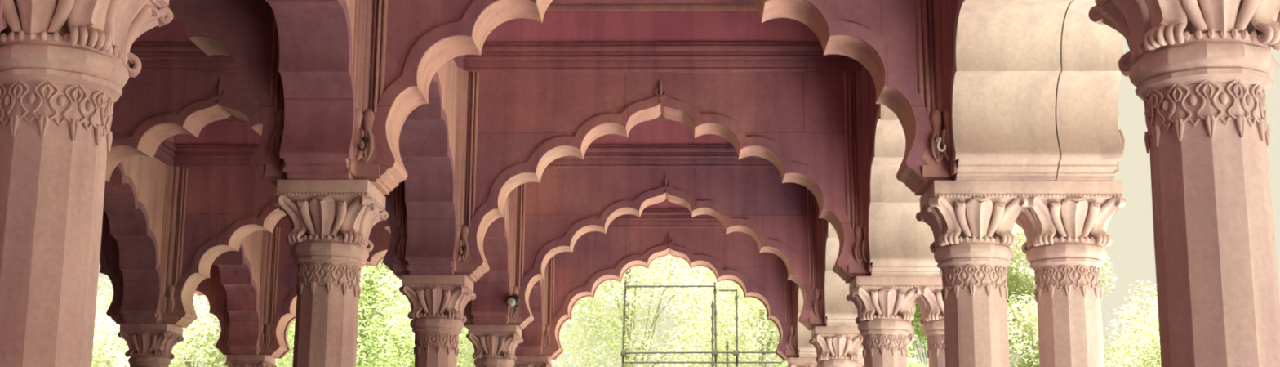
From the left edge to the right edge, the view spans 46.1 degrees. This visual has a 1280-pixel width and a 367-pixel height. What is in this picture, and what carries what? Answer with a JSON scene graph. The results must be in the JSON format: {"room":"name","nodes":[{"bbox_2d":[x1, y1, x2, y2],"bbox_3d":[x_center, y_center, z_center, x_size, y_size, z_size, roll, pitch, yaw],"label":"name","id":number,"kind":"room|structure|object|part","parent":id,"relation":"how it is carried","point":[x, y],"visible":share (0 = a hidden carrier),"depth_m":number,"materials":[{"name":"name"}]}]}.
{"room":"palace pavilion","nodes":[
{"label":"palace pavilion","id":0,"kind":"room"},
{"bbox_2d":[0,0,3,31],"bbox_3d":[-2.145,-1.349,-0.120,0.360,5.767,9.090,0,-11,2],"label":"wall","id":1,"kind":"structure","parent":0,"point":[1,1],"depth_m":4.33,"materials":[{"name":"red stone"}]},
{"bbox_2d":[231,0,754,115],"bbox_3d":[-3.571,-2.713,9.007,12.832,0.500,26.973,0,-11,2],"label":"ceiling","id":2,"kind":"structure","parent":0,"point":[553,2],"depth_m":13.19,"materials":[{"name":"red stone"}]},
{"bbox_3d":[-3.360,3.348,7.979,13.332,0.250,26.773,0,-11,2],"label":"floor","id":3,"kind":"structure","parent":0,"visible":0},
{"bbox_2d":[0,0,173,366],"bbox_3d":[-1.984,0.882,4.849,0.590,3.364,0.590,0,-11,2],"label":"stone column","id":4,"kind":"structure","parent":3,"relation":"on","point":[64,64],"depth_m":4.90,"materials":[{"name":"stone"}]},
{"bbox_3d":[-1.976,-0.315,5.091,0.413,0.042,0.413,0,-11,2],"label":"lip moulding","id":5,"kind":"part","parent":4,"relation":"part of","materials":[{"name":"stone"}]},
{"bbox_3d":[-1.975,-0.379,5.104,0.446,0.092,0.446,0,-11,2],"label":"cushion moulding","id":6,"kind":"part","parent":4,"relation":"part of","materials":[{"name":"stone"}]},
{"bbox_2d":[117,323,184,366],"bbox_3d":[-5.555,3.266,16.773,0.590,3.364,0.590,0,-11,2],"label":"stone column","id":7,"kind":"structure","parent":3,"relation":"on","point":[149,344],"depth_m":16.84,"materials":[{"name":"stone"}]},
{"bbox_2d":[99,209,125,324],"bbox_3d":[-7.501,0.428,17.365,3.532,2.403,0.475,0,-11,2],"label":"arch","id":8,"kind":"object","parent":7,"relation":"on","point":[109,256],"visible":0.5,"depth_m":17.04,"materials":[{"name":"stone"}]},
{"bbox_2d":[102,134,176,323],"bbox_3d":[-5.608,0.040,15.377,0.514,2.403,4.016,0,-11,2],"label":"arch","id":9,"kind":"object","parent":7,"relation":"on","point":[138,196],"visible":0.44,"depth_m":16.70,"materials":[{"name":"stone"}]},
{"bbox_3d":[-5.394,-0.671,15.514,0.055,0.268,3.612,0,-11,2],"label":"cornice","id":10,"kind":"part","parent":9,"relation":"part of","materials":[{"name":"red stone"}]},
{"bbox_3d":[-5.413,-0.943,15.570,0.012,0.276,3.606,0,-11,2],"label":"panel","id":11,"kind":"part","parent":9,"relation":"part of","materials":[{"name":"red stone"}]},
{"bbox_3d":[-5.546,2.069,17.015,0.413,0.042,0.413,0,-11,2],"label":"lip moulding","id":12,"kind":"part","parent":7,"relation":"part of","materials":[{"name":"stone"}]},
{"bbox_3d":[-5.546,2.005,17.028,0.446,0.092,0.446,0,-11,2],"label":"cushion moulding","id":13,"kind":"part","parent":7,"relation":"part of","materials":[{"name":"stone"}]},
{"bbox_2d":[161,115,474,328],"bbox_3d":[-3.588,0.434,17.252,3.532,2.403,0.475,0,-11,2],"label":"arch","id":14,"kind":"object","parent":7,"relation":"on","point":[220,198],"visible":0.4,"depth_m":17.18,"materials":[{"name":"stone"}]},
{"bbox_3d":[-3.589,-0.315,17.209,3.530,0.268,0.055,0,-11,2],"label":"cornice","id":15,"kind":"part","parent":14,"relation":"part of","materials":[{"name":"red stone"}]},
{"bbox_3d":[-3.586,-0.583,17.285,3.524,0.276,0.012,0,-11,2],"label":"panel","id":16,"kind":"part","parent":14,"relation":"part of","materials":[{"name":"red stone"}]},
{"bbox_2d":[224,354,276,366],"bbox_3d":[-5.442,4.062,20.710,0.590,3.364,0.590,0,-11,2],"label":"stone column","id":17,"kind":"structure","parent":3,"relation":"on","point":[233,360],"depth_m":20.77,"materials":[{"name":"stone"}]},
{"bbox_2d":[99,261,231,355],"bbox_3d":[-7.386,1.239,21.355,3.532,2.410,0.585,0,-11,2],"label":"arch","id":18,"kind":"object","parent":17,"relation":"on","point":[211,287],"visible":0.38,"depth_m":21.00,"materials":[{"name":"stone"}]},
{"bbox_2d":[213,230,268,354],"bbox_3d":[-5.495,0.837,19.314,0.514,2.403,4.016,0,-11,2],"label":"arch","id":19,"kind":"object","parent":17,"relation":"on","point":[242,272],"visible":0.3,"depth_m":20.66,"materials":[{"name":"stone"}]},
{"bbox_2d":[260,215,391,358],"bbox_3d":[-3.474,1.245,21.242,3.532,2.410,0.585,0,-11,2],"label":"arch","id":20,"kind":"object","parent":17,"relation":"on","point":[280,298],"visible":0.27,"depth_m":21.06,"materials":[{"name":"red stone"}]},
{"bbox_3d":[-3.475,0.481,21.146,3.530,0.268,0.055,0,-11,2],"label":"cornice","id":21,"kind":"part","parent":20,"relation":"part of","materials":[{"name":"red stone"}]},
{"bbox_2d":[272,179,388,366],"bbox_3d":[-1.871,1.678,8.786,0.590,3.364,0.590,0,-11,2],"label":"stone column","id":22,"kind":"structure","parent":3,"relation":"on","point":[331,221],"depth_m":8.85,"materials":[{"name":"stone"}]},
{"bbox_2d":[168,0,288,186],"bbox_3d":[-3.815,-1.159,9.377,3.532,2.403,0.475,0,-11,2],"label":"arch","id":23,"kind":"object","parent":22,"relation":"on","point":[246,31],"visible":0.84,"depth_m":9.10,"materials":[{"name":"red stone"}]},
{"bbox_2d":[265,0,366,179],"bbox_3d":[-1.924,-1.547,7.389,0.514,2.403,4.016,0,-11,2],"label":"arch","id":24,"kind":"object","parent":22,"relation":"on","point":[322,42],"visible":1,"depth_m":8.77,"materials":[{"name":"red stone"}]},
{"bbox_2d":[357,136,368,151],"bbox_3d":[-1.625,-0.233,8.853,0.054,0.103,0.074,0,-11,2],"label":"iron hook","id":25,"kind":"object","parent":24,"relation":"attached to","point":[366,140],"visible":1,"depth_m":8.82,"materials":[{"name":"black metal"}]},
{"bbox_3d":[-1.862,0.481,9.028,0.413,0.042,0.413,0,-11,2],"label":"lip moulding","id":26,"kind":"part","parent":22,"relation":"part of","materials":[{"name":"stone"}]},
{"bbox_3d":[-1.862,0.418,9.041,0.446,0.092,0.446,0,-11,2],"label":"cushion moulding","id":27,"kind":"part","parent":22,"relation":"part of","materials":[{"name":"stone"}]},
{"bbox_2d":[399,274,475,366],"bbox_3d":[-1.758,2.475,12.723,0.590,3.364,0.590,0,-11,2],"label":"stone column","id":28,"kind":"structure","parent":3,"relation":"on","point":[437,302],"depth_m":12.79,"materials":[{"name":"stone"}]},
{"bbox_2d":[105,18,409,279],"bbox_3d":[-3.702,-0.363,13.314,3.532,2.403,0.475,0,-11,2],"label":"arch","id":29,"kind":"object","parent":28,"relation":"on","point":[178,88],"visible":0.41,"depth_m":13.25,"materials":[{"name":"stone"}]},
{"bbox_3d":[-3.699,-1.380,13.348,3.524,0.276,0.012,0,-11,2],"label":"panel","id":30,"kind":"part","parent":29,"relation":"part of","materials":[{"name":"red stone"}]},
{"bbox_3d":[-3.702,-1.112,13.272,3.530,0.268,0.055,0,-11,2],"label":"cornice","id":31,"kind":"part","parent":29,"relation":"part of","materials":[{"name":"red stone"}]},
{"bbox_2d":[399,54,465,274],"bbox_3d":[-1.811,-0.751,11.326,0.514,2.403,4.016,0,-11,2],"label":"arch","id":32,"kind":"object","parent":28,"relation":"on","point":[431,135],"visible":0.34,"depth_m":12.67,"materials":[{"name":"stone"}]},
{"bbox_3d":[-1.597,-1.462,11.464,0.055,0.268,3.612,0,-11,2],"label":"cornice","id":33,"kind":"part","parent":32,"relation":"part of","materials":[{"name":"red stone"}]},
{"bbox_2d":[458,245,465,256],"bbox_3d":[-1.510,0.571,12.789,0.054,0.103,0.074,0,-11,2],"label":"iron hook","id":34,"kind":"object","parent":32,"relation":"attached to","point":[462,246],"visible":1,"depth_m":12.75,"materials":[{"name":"black metal"}]},
{"bbox_3d":[-1.749,1.214,12.978,0.446,0.092,0.446,0,-11,2],"label":"cushion moulding","id":35,"kind":"part","parent":28,"relation":"part of","materials":[{"name":"stone"}]},
{"bbox_3d":[-1.749,1.278,12.965,0.413,0.042,0.413,0,-11,2],"label":"lip moulding","id":36,"kind":"part","parent":28,"relation":"part of","materials":[{"name":"stone"}]},
{"bbox_2d":[466,324,523,366],"bbox_3d":[-1.645,3.271,16.660,0.590,3.364,0.590,0,-11,2],"label":"stone column","id":37,"kind":"structure","parent":3,"relation":"on","point":[494,345],"depth_m":16.73,"materials":[{"name":"stone"}]},
{"bbox_2d":[467,188,514,324],"bbox_3d":[-1.698,0.046,15.263,0.514,2.403,4.016,0,-11,2],"label":"arch","id":38,"kind":"object","parent":37,"relation":"on","point":[490,306],"visible":0.16,"depth_m":16.66,"materials":[{"name":"stone"}]},
{"bbox_2d":[506,293,519,319],"bbox_3d":[-1.397,1.363,16.669,0.140,0.278,0.246,0,-11,2],"label":"wall lamp","id":39,"kind":"object","parent":38,"relation":"attached to","point":[513,300],"visible":1,"depth_m":16.58,"materials":[{"name":"white glass"}]},
{"bbox_3d":[-1.413,1.301,16.587,0.100,0.104,0.062,0,-11,2],"label":"glass","id":40,"kind":"part","parent":39,"relation":"part of","materials":[{"name":"white glass"}]},
{"bbox_3d":[-1.636,2.074,16.902,0.413,0.042,0.413,0,-11,2],"label":"lip moulding","id":41,"kind":"part","parent":37,"relation":"part of","materials":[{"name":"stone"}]},
{"bbox_3d":[-1.636,2.011,16.915,0.446,0.092,0.446,0,-11,2],"label":"cushion moulding","id":42,"kind":"part","parent":37,"relation":"part of","materials":[{"name":"stone"}]},
{"bbox_2d":[513,355,552,366],"bbox_3d":[-1.532,4.068,20.597,0.590,3.364,0.590,0,-11,2],"label":"stone column","id":43,"kind":"structure","parent":3,"relation":"on","point":[521,361],"depth_m":20.66,"materials":[{"name":"stone"}]},
{"bbox_2d":[515,266,546,355],"bbox_3d":[-1.585,0.842,19.200,0.514,2.403,4.016,0,-11,2],"label":"arch","id":44,"kind":"object","parent":43,"relation":"on","point":[533,335],"visible":0.09,"depth_m":20.60,"materials":[{"name":"stone"}]},
{"bbox_2d":[786,364,817,366],"bbox_3d":[2.306,4.120,20.476,0.590,3.267,0.590,0,-11,2],"label":"stone column","id":45,"kind":"structure","parent":3,"relation":"on","point":[788,365],"depth_m":20.54,"materials":[{"name":"stone"}]},
{"bbox_2d":[808,334,862,366],"bbox_3d":[2.193,3.324,16.539,0.590,3.267,0.590,0,-11,2],"label":"stone column","id":46,"kind":"structure","parent":3,"relation":"on","point":[831,350],"depth_m":16.62,"materials":[{"name":"stone"}]},
{"bbox_3d":[2.203,2.016,16.803,0.446,0.092,0.446,0,-11,2],"label":"cushion moulding","id":47,"kind":"part","parent":46,"relation":"part of","materials":[{"name":"stone"}]},
{"bbox_2d":[846,286,920,366],"bbox_3d":[2.080,2.528,12.602,0.590,3.267,0.590,0,-11,2],"label":"stone column","id":48,"kind":"structure","parent":3,"relation":"on","point":[883,318],"depth_m":12.68,"materials":[{"name":"stone"}]},
{"bbox_3d":[2.089,1.283,12.853,0.413,0.042,0.413,0,-11,2],"label":"lip moulding","id":49,"kind":"part","parent":48,"relation":"part of","materials":[{"name":"stone"}]},
{"bbox_3d":[2.090,1.220,12.866,0.446,0.092,0.446,0,-11,2],"label":"cushion moulding","id":50,"kind":"part","parent":48,"relation":"part of","materials":[{"name":"stone"}]},
{"bbox_2d":[860,334,915,365],"bbox_3d":[2.741,3.325,16.523,0.590,3.267,0.590,0,-11,2],"label":"stone column","id":51,"kind":"structure","parent":3,"relation":"on","point":[910,338],"depth_m":16.59,"materials":[{"name":"stone"}]},
{"bbox_2d":[811,325,914,337],"bbox_3d":[2.484,1.679,16.863,1.090,0.104,0.546,0,-11,2],"label":"abacus slab","id":52,"kind":"object","parent":51,"relation":"on","point":[817,330],"visible":0.31,"depth_m":16.61,"materials":[{"name":"stone"}]},
{"bbox_2d":[507,115,826,329],"bbox_3d":[0.306,0.439,17.138,3.535,2.403,0.475,0,-11,2],"label":"arch","id":53,"kind":"object","parent":52,"relation":"on","point":[660,158],"visible":0.83,"depth_m":17.04,"materials":[{"name":"stone"}]},
{"bbox_3d":[0.306,-0.309,17.096,3.533,0.268,0.055,0,-11,2],"label":"cornice","id":54,"kind":"part","parent":53,"relation":"part of","materials":[{"name":"red stone"}]},
{"bbox_3d":[0.309,-0.578,17.172,3.527,0.276,0.012,0,-11,2],"label":"panel","id":55,"kind":"part","parent":53,"relation":"part of","materials":[{"name":"red stone"}]},
{"bbox_2d":[819,217,915,325],"bbox_3d":[2.469,0.052,15.142,1.055,2.403,4.016,0,-11,2],"label":"arch","id":56,"kind":"object","parent":52,"relation":"on","point":[837,310],"visible":0.16,"depth_m":16.56,"materials":[{"name":"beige stone"}]},
{"bbox_2d":[914,287,945,366],"bbox_3d":[2.628,2.528,12.586,0.590,3.267,0.590,0,-11,2],"label":"stone column","id":57,"kind":"structure","parent":3,"relation":"on","point":[930,301],"depth_m":12.69,"materials":[{"name":"stone"}]},
{"bbox_2d":[848,275,942,292],"bbox_3d":[2.371,0.883,12.926,1.090,0.104,0.546,0,-11,2],"label":"abacus slab","id":58,"kind":"object","parent":57,"relation":"on","point":[864,282],"visible":0.32,"depth_m":12.67,"materials":[{"name":"stone"}]},
{"bbox_2d":[453,4,870,283],"bbox_3d":[0.193,-0.357,13.201,3.535,2.403,0.475,0,-11,2],"label":"arch","id":59,"kind":"object","parent":58,"relation":"on","point":[536,93],"visible":0.92,"depth_m":13.12,"materials":[{"name":"stone"}]},
{"bbox_3d":[0.196,-1.374,13.235,3.527,0.276,0.012,0,-11,2],"label":"panel","id":60,"kind":"part","parent":59,"relation":"part of","materials":[{"name":"red stone"}]},
{"bbox_3d":[0.193,-1.106,13.159,3.533,0.268,0.055,0,-11,2],"label":"cornice","id":61,"kind":"part","parent":59,"relation":"part of","materials":[{"name":"red stone"}]},
{"bbox_2d":[860,64,942,275],"bbox_3d":[2.356,-0.745,11.205,1.055,2.403,4.016,0,-11,2],"label":"arch","id":62,"kind":"object","parent":58,"relation":"on","point":[895,243],"visible":0.16,"depth_m":12.60,"materials":[{"name":"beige stone"}]},
{"bbox_3d":[2.637,1.220,12.850,0.446,0.092,0.446,0,-11,2],"label":"cushion moulding","id":63,"kind":"part","parent":57,"relation":"part of","materials":[{"name":"stone"}]},
{"bbox_3d":[2.637,1.284,12.838,0.413,0.042,0.413,0,-11,2],"label":"lip moulding","id":64,"kind":"part","parent":57,"relation":"part of","materials":[{"name":"stone"}]},
{"bbox_2d":[915,195,1027,366],"bbox_3d":[1.967,1.731,8.665,0.590,3.267,0.590,0,-11,2],"label":"stone column","id":65,"kind":"structure","parent":3,"relation":"on","point":[973,237],"depth_m":8.74,"materials":[{"name":"stone"}]},
{"bbox_3d":[1.976,0.423,8.929,0.446,0.092,0.446,0,-11,2],"label":"cushion moulding","id":66,"kind":"part","parent":65,"relation":"part of","materials":[{"name":"stone"}]},
{"bbox_3d":[1.976,0.487,8.916,0.413,0.042,0.413,0,-11,2],"label":"lip moulding","id":67,"kind":"part","parent":65,"relation":"part of","materials":[{"name":"stone"}]},
{"bbox_2d":[1014,195,1125,366],"bbox_3d":[2.515,1.732,8.649,0.590,3.267,0.590,0,-11,2],"label":"stone column","id":68,"kind":"structure","parent":3,"relation":"on","point":[1066,238],"depth_m":8.72,"materials":[{"name":"stone"}]},
{"bbox_2d":[920,180,1123,213],"bbox_3d":[2.258,0.087,8.989,1.090,0.104,0.546,0,-11,2],"label":"abacus slab","id":69,"kind":"object","parent":68,"relation":"on","point":[945,188],"visible":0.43,"depth_m":8.73,"materials":[{"name":"stone"}]},
{"bbox_2d":[352,0,953,195],"bbox_3d":[0.080,-1.154,9.264,3.535,2.403,0.475,0,-11,2],"label":"arch","id":70,"kind":"object","parent":69,"relation":"on","point":[899,42],"visible":0.98,"depth_m":9.04,"materials":[{"name":"red stone"}]},
{"bbox_2d":[940,0,1124,180],"bbox_3d":[2.243,-1.541,7.268,1.055,2.403,4.016,0,-11,2],"label":"arch","id":71,"kind":"object","parent":69,"relation":"on","point":[1031,86],"visible":0.92,"depth_m":8.64,"materials":[{"name":"beige stone"}]},
{"bbox_2d":[935,137,946,151],"bbox_3d":[1.747,-0.228,8.755,0.054,0.104,0.074,0,-11,2],"label":"iron hook","id":72,"kind":"object","parent":71,"relation":"attached to","point":[939,140],"visible":1,"depth_m":8.72,"materials":[{"name":"white metal"}]},
{"bbox_3d":[1.747,-0.251,8.791,0.044,0.044,0.012,0,-11,2],"label":"plate","id":73,"kind":"part","parent":72,"relation":"part of","materials":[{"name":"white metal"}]},
{"bbox_3d":[2.524,0.424,8.913,0.446,0.092,0.446,0,-11,2],"label":"cushion moulding","id":74,"kind":"part","parent":68,"relation":"part of","materials":[{"name":"stone"}]},
{"bbox_3d":[2.524,0.488,8.900,0.413,0.042,0.413,0,-11,2],"label":"lip moulding","id":75,"kind":"part","parent":68,"relation":"part of","materials":[{"name":"stone"}]},
{"bbox_2d":[1088,0,1279,366],"bbox_3d":[1.854,0.935,4.728,0.590,3.267,0.590,0,-11,2],"label":"stone column","id":76,"kind":"structure","parent":3,"relation":"on","point":[1202,71],"depth_m":4.79,"materials":[{"name":"stone"}]},
{"bbox_2d":[1094,0,1109,7],"bbox_3d":[2.145,-0.710,5.052,1.090,0.104,0.546,0,-11,2],"label":"abacus slab","id":77,"kind":"object","parent":76,"relation":"on","point":[1100,3],"visible":0.16,"depth_m":5.26,"materials":[{"name":"stone"}]},
{"bbox_3d":[1.863,-0.373,4.992,0.446,0.092,0.446,0,-11,2],"label":"cushion moulding","id":78,"kind":"part","parent":76,"relation":"part of","materials":[{"name":"stone"}]},
{"bbox_3d":[1.863,-0.309,4.979,0.413,0.042,0.413,0,-11,2],"label":"lip moulding","id":79,"kind":"part","parent":76,"relation":"part of","materials":[{"name":"stone"}]},
{"bbox_2d":[1275,10,1279,25],"bbox_3d":[2.402,0.935,4.712,0.590,3.267,0.590,0,-11,2],"label":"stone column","id":80,"kind":"structure","parent":3,"relation":"on","point":[1278,15],"depth_m":5.12,"materials":[{"name":"stone"}]},
{"bbox_3d":[2.854,4.121,20.460,0.590,3.267,0.590,0,-11,2],"label":"stone column","id":81,"kind":"structure","parent":3,"relation":"on","visible":0},
{"bbox_2d":[786,356,864,365],"bbox_3d":[2.597,2.476,20.800,1.090,0.104,0.546,0,-11,2],"label":"abacus slab","id":82,"kind":"object","parent":81,"relation":"on","point":[792,360],"visible":0.22,"depth_m":20.55,"materials":[{"name":"stone"}]},
{"bbox_2d":[541,198,798,360],"bbox_3d":[0.421,1.250,21.129,3.535,2.410,0.585,0,-11,2],"label":"arch","id":83,"kind":"object","parent":82,"relation":"on","point":[664,228],"visible":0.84,"depth_m":20.96,"materials":[{"name":"red stone"}]},
{"bbox_3d":[0.422,0.219,21.109,3.527,0.276,0.012,0,-11,2],"label":"panel","id":84,"kind":"part","parent":83,"relation":"part of","materials":[{"name":"stone"}]},
{"bbox_3d":[0.419,0.487,21.033,3.533,0.268,0.055,0,-11,2],"label":"cornice","id":85,"kind":"part","parent":83,"relation":"part of","materials":[{"name":"red stone"}]},
{"bbox_2d":[793,281,864,357],"bbox_3d":[2.582,0.848,19.079,1.055,2.403,4.016,0,-11,2],"label":"arch","id":86,"kind":"object","parent":82,"relation":"on","point":[802,335],"visible":0.09,"depth_m":20.50,"materials":[{"name":"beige stone"}]},
{"bbox_3d":[21.744,16.040,67.577,280.000,0.640,300.000,0,-11,2],"label":"ground","id":87,"kind":"structure","parent":0,"visible":0},
{"bbox_2d":[91,274,181,366],"bbox_3d":[-17.958,7.305,49.739,6.119,8.862,5.381,8,-14,-34],"label":"tree","id":88,"kind":"object","parent":87,"relation":"on","point":[103,358],"visible":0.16,"depth_m":49.58,"materials":[{"name":"green plant"}]},
{"bbox_2d":[93,275,293,366],"bbox_3d":[-13.394,4.560,45.241,6.386,12.526,6.486,-1,-11,6],"label":"tree","id":89,"kind":"object","parent":87,"relation":"on","point":[202,325],"visible":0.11,"depth_m":44.15,"materials":[{"name":"green plant"}]},
{"bbox_2d":[275,259,471,366],"bbox_3d":[-8.080,3.584,44.147,8.535,14.087,7.693,3,-12,-11],"label":"tree","id":90,"kind":"object","parent":87,"relation":"on","point":[365,324],"visible":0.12,"depth_m":42.49,"materials":[{"name":"green plant"}]},
{"bbox_2d":[372,271,475,366],"bbox_3d":[-7.082,7.180,56.319,7.090,11.872,7.081,-3,-12,15],"label":"tree","id":91,"kind":"object","parent":87,"relation":"on","point":[466,358],"visible":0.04,"depth_m":56.10,"materials":[{"name":"green plant"}]},
{"bbox_2d":[551,253,771,366],"bbox_3d":[0.231,3.265,45.097,9.454,15.211,10.836,0,-11,2],"label":"tree","id":92,"kind":"object","parent":87,"relation":"on","point":[705,327],"visible":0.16,"depth_m":44.34,"materials":[{"name":"green plant"}]},
{"bbox_2d":[620,281,782,366],"bbox_3d":[1.135,4.723,28.176,3.107,5.641,1.308,0,-11,2],"label":"scaffold","id":93,"kind":"object","parent":87,"relation":"on","point":[714,352],"visible":0.99,"depth_m":28.09,"materials":[{"name":"metal"}]},
{"bbox_2d":[653,263,786,366],"bbox_3d":[4.321,5.703,56.321,7.975,14.932,6.974,0,-11,2],"label":"tree","id":94,"kind":"object","parent":87,"relation":"on","point":[761,318],"visible":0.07,"depth_m":55.29,"materials":[{"name":"green plant"}]},
{"bbox_2d":[764,316,915,366],"bbox_3d":[4.815,4.400,37.523,4.291,10.038,3.836,7,-13,-28],"label":"tree","id":95,"kind":"object","parent":87,"relation":"on","point":[910,344],"visible":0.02,"depth_m":37.53,"materials":[{"name":"green plant"}]},
{"bbox_2d":[906,301,928,366],"bbox_3d":[8.164,5.777,42.347,4.054,9.298,3.892,0,-11,2],"label":"tree","id":96,"kind":"object","parent":87,"relation":"on","point":[916,324],"visible":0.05,"depth_m":42.76,"materials":[{"name":"green plant"}]},
{"bbox_2d":[1006,222,1116,366],"bbox_3d":[12.091,5.978,45.102,4.384,10.053,4.345,0,-11,2],"label":"tree","id":97,"kind":"object","parent":87,"relation":"on","point":[1021,304],"visible":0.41,"depth_m":44.74,"materials":[{"name":"green plant"}]},
{"bbox_2d":[1102,279,1161,366],"bbox_3d":[16.155,6.914,45.102,6.083,8.278,5.245,5,-12,-24],"label":"tree","id":98,"kind":"object","parent":87,"relation":"on","point":[1145,350],"visible":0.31,"depth_m":45.16,"materials":[{"name":"green plant"}]}
]}

